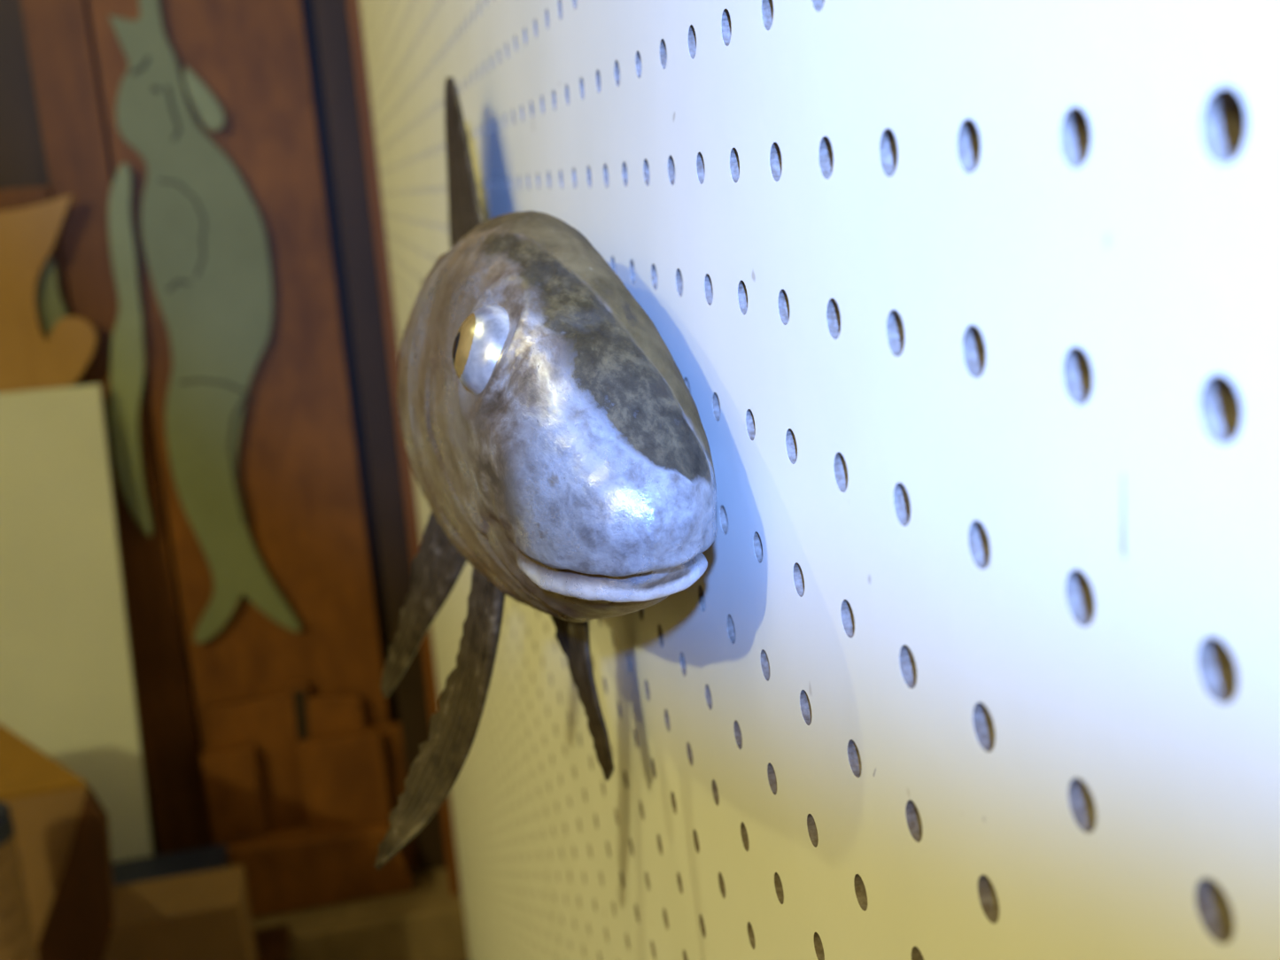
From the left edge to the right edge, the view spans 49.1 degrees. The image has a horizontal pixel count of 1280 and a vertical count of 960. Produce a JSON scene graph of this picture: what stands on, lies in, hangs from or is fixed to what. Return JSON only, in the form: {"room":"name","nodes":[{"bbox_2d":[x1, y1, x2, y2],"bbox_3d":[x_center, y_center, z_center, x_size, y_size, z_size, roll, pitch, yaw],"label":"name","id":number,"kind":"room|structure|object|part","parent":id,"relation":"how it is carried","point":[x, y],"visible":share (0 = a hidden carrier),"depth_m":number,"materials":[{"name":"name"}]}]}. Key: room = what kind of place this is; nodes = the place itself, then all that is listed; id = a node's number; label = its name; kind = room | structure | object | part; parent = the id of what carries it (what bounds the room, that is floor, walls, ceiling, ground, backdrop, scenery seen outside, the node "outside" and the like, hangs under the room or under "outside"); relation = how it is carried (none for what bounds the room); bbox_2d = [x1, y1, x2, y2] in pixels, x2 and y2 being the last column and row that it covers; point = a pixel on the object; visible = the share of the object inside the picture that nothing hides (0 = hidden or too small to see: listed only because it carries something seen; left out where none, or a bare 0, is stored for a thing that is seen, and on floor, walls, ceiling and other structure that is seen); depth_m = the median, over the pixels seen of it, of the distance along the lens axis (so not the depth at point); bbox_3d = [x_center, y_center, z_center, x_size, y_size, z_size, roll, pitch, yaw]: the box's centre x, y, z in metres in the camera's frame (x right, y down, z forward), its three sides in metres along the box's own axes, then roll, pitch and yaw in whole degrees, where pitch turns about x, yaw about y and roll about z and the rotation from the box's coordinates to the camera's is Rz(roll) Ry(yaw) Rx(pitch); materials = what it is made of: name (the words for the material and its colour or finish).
{"room":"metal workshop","nodes":[
{"label":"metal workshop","id":0,"kind":"room"},
{"bbox_2d":[0,0,400,855],"bbox_3d":[-2.277,-0.830,1.516,3.832,4.216,0.076,-7,13,-11],"label":"wall","id":1,"kind":"structure","parent":0,"point":[23,163],"depth_m":1.95,"materials":[{"name":"brown wood"}]},
{"bbox_2d":[0,186,71,316],"bbox_3d":[-0.996,-0.250,1.873,0.432,0.248,0.022,-7,13,-11],"label":"wooden rail","id":2,"kind":"object","parent":1,"relation":"attached to","point":[21,197],"visible":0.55,"depth_m":1.88,"materials":[{"name":"brown wood"}]},
{"bbox_2d":[0,194,98,393],"bbox_3d":[-0.875,-0.239,1.866,0.271,0.254,0.013,-7,13,-11],"label":"cutout","id":3,"kind":"object","parent":2,"relation":"attached to","point":[28,236],"visible":0.99,"depth_m":1.88},
{"bbox_2d":[37,256,67,340],"bbox_3d":[-0.800,-0.245,1.896,0.041,0.116,0.013,-7,13,-11],"label":"cutout","id":4,"kind":"object","parent":2,"relation":"attached to","point":[51,308],"visible":0.8,"depth_m":1.89,"materials":[{"name":"green paint"}]},
{"bbox_2d":[20,0,214,854],"bbox_3d":[-0.819,-1.212,1.721,0.079,3.783,0.020,-7,13,-11],"label":"wooden plank","id":5,"kind":"object","parent":1,"relation":"attached to","point":[58,34],"visible":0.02,"depth_m":1.96,"materials":[{"name":"brown wood"}]},
{"bbox_2d":[88,0,388,750],"bbox_3d":[-0.642,-1.234,1.754,0.272,3.783,0.024,-7,13,-11],"label":"wooden panel","id":6,"kind":"object","parent":1,"relation":"attached to","point":[298,479],"visible":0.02,"depth_m":2.00,"materials":[{"name":"brown wood"}]},
{"bbox_2d":[108,162,152,536],"bbox_3d":[-0.704,-0.172,1.930,0.078,0.512,0.015,-7,13,-11],"label":"cutout","id":7,"kind":"object","parent":6,"relation":"attached to","point":[128,354],"visible":1,"depth_m":1.92,"materials":[{"name":"green paint"}]},
{"bbox_2d":[108,0,301,643],"bbox_3d":[-0.593,-0.216,1.946,0.175,0.912,0.016,-7,13,-11],"label":"cutout","id":8,"kind":"object","parent":6,"relation":"attached to","point":[205,246],"visible":1,"depth_m":1.93,"materials":[{"name":"green paint"}]},
{"bbox_2d":[1241,113,1247,405],"bbox_3d":[0.428,-0.346,-1.672,0.055,4.216,7.442,-7,13,-11],"label":"wall","id":9,"kind":"structure","parent":0,"point":[1245,118],"depth_m":0.15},
{"bbox_2d":[347,0,461,895],"bbox_3d":[-0.394,-1.026,1.730,0.036,4.216,0.037,-7,13,-11],"label":"trim","id":10,"kind":"structure","parent":9,"relation":"attached to","point":[353,7],"depth_m":1.89,"materials":[{"name":"brown wood"}]},
{"bbox_2d":[359,0,1279,959],"bbox_3d":[-0.095,0.171,0.980,0.004,1.626,1.956,-7,13,-11],"label":"pegboard","id":11,"kind":"object","parent":9,"relation":"attached to","point":[967,312],"visible":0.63,"depth_m":0.20,"materials":[{"name":"white paint"}]},
{"bbox_2d":[374,77,716,869],"bbox_3d":[-0.073,-0.032,0.529,0.086,0.247,0.576,-7,13,-10],"label":"fish","id":12,"kind":"object","parent":11,"relation":"attached to","point":[557,446],"visible":1,"depth_m":0.30},
{"bbox_3d":[-1.270,1.987,-1.591,3.886,0.102,7.442,-7,13,-11],"label":"floor","id":13,"kind":"structure","parent":0,"visible":0},
{"bbox_2d":[253,923,292,959],"bbox_3d":[-0.859,0.962,1.634,0.925,0.457,0.620,-7,13,-11],"label":"workbench","id":14,"kind":"object","parent":13,"relation":"on","point":[273,942],"visible":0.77,"depth_m":1.93,"materials":[{"name":"brown wood"}]},
{"bbox_2d":[0,801,38,959],"bbox_3d":[-0.650,0.539,1.405,0.104,0.432,0.104,-7,13,-11],"label":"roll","id":15,"kind":"object","parent":14,"relation":"on","point":[17,934],"visible":1,"depth_m":1.37,"materials":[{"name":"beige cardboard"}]},
{"bbox_2d":[0,723,87,946],"bbox_3d":[-0.816,0.521,1.649,0.409,0.389,0.241,-7,13,-11],"label":"cardboard box","id":16,"kind":"object","parent":14,"relation":"on","point":[44,798],"visible":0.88,"depth_m":1.54,"materials":[{"name":"brown cardboard"}]},
{"bbox_3d":[-0.830,0.335,1.609,0.409,0.006,0.241,-7,13,-11],"label":"lid","id":17,"kind":"part","parent":16,"relation":"part of","materials":[{"name":"brown cardboard"}]},
{"bbox_2d":[36,785,116,959],"bbox_3d":[-0.658,0.532,1.543,0.182,0.388,0.020,-7,13,-11],"label":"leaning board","id":18,"kind":"object","parent":14,"relation":"on","point":[80,921],"visible":1,"depth_m":1.53,"materials":[{"name":"brown wood"}]},
{"bbox_2d":[0,383,153,862],"bbox_3d":[-0.992,0.289,1.873,0.617,0.772,0.114,-7,13,-11],"label":"panel","id":19,"kind":"object","parent":14,"relation":"on","point":[67,686],"visible":0.55,"depth_m":1.90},
{"bbox_2d":[111,844,230,886],"bbox_3d":[-0.628,0.583,1.889,0.152,0.137,0.076,-7,13,-11],"label":"case","id":20,"kind":"object","parent":14,"relation":"on","point":[213,857],"visible":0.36,"depth_m":1.88,"materials":[{"name":"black plastic"}]},
{"bbox_2d":[102,864,257,959],"bbox_3d":[-0.588,0.597,1.794,0.170,0.144,0.109,-7,13,-11],"label":"carton","id":21,"kind":"object","parent":14,"relation":"on","point":[206,915],"visible":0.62,"depth_m":1.75,"materials":[{"name":"beige cardboard"}]},
{"bbox_3d":[-0.414,0.870,2.161,0.307,0.343,0.150,-7,13,-11],"label":"support","id":22,"kind":"object","parent":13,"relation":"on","visible":0},
{"bbox_2d":[251,867,469,959],"bbox_3d":[-0.427,0.663,2.097,0.323,0.089,0.188,-7,13,-11],"label":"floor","id":23,"kind":"structure","parent":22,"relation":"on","point":[424,922],"depth_m":2.02,"materials":[{"name":"brown wood"}]},
{"bbox_2d":[207,679,418,870],"bbox_3d":[-0.487,0.456,2.101,0.272,0.321,0.024,-7,13,-11],"label":"wooden board","id":24,"kind":"object","parent":23,"relation":"on","point":[275,724],"visible":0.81,"depth_m":2.07,"materials":[{"name":"orange wood"}]},
{"bbox_2d":[214,821,413,918],"bbox_3d":[-0.481,0.565,2.077,0.273,0.114,0.064,-7,13,-11],"label":"batten","id":25,"kind":"object","parent":23,"relation":"on","point":[288,869],"visible":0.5,"depth_m":2.05,"materials":[{"name":"orange wood"}]},
{"bbox_2d":[201,743,266,844],"bbox_3d":[-0.594,0.466,2.052,0.074,0.152,0.027,-7,13,-11],"label":"wood block","id":26,"kind":"object","parent":25,"relation":"on","point":[230,774],"visible":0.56,"depth_m":2.04,"materials":[{"name":"orange wood"}]},
{"bbox_2d":[296,729,389,830],"bbox_3d":[-0.439,0.452,2.084,0.121,0.147,0.027,-7,13,-11],"label":"wood block","id":27,"kind":"object","parent":25,"relation":"on","point":[344,780],"visible":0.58,"depth_m":2.07,"materials":[{"name":"orange wood"}]},
{"bbox_2d":[312,0,447,871],"bbox_3d":[-0.460,-1.252,1.773,0.061,3.783,0.058,-7,13,-11],"label":"stud","id":28,"kind":"object","parent":23,"relation":"on","point":[332,23],"visible":0.53,"depth_m":1.98,"materials":[{"name":"brown wood"}]}
]}

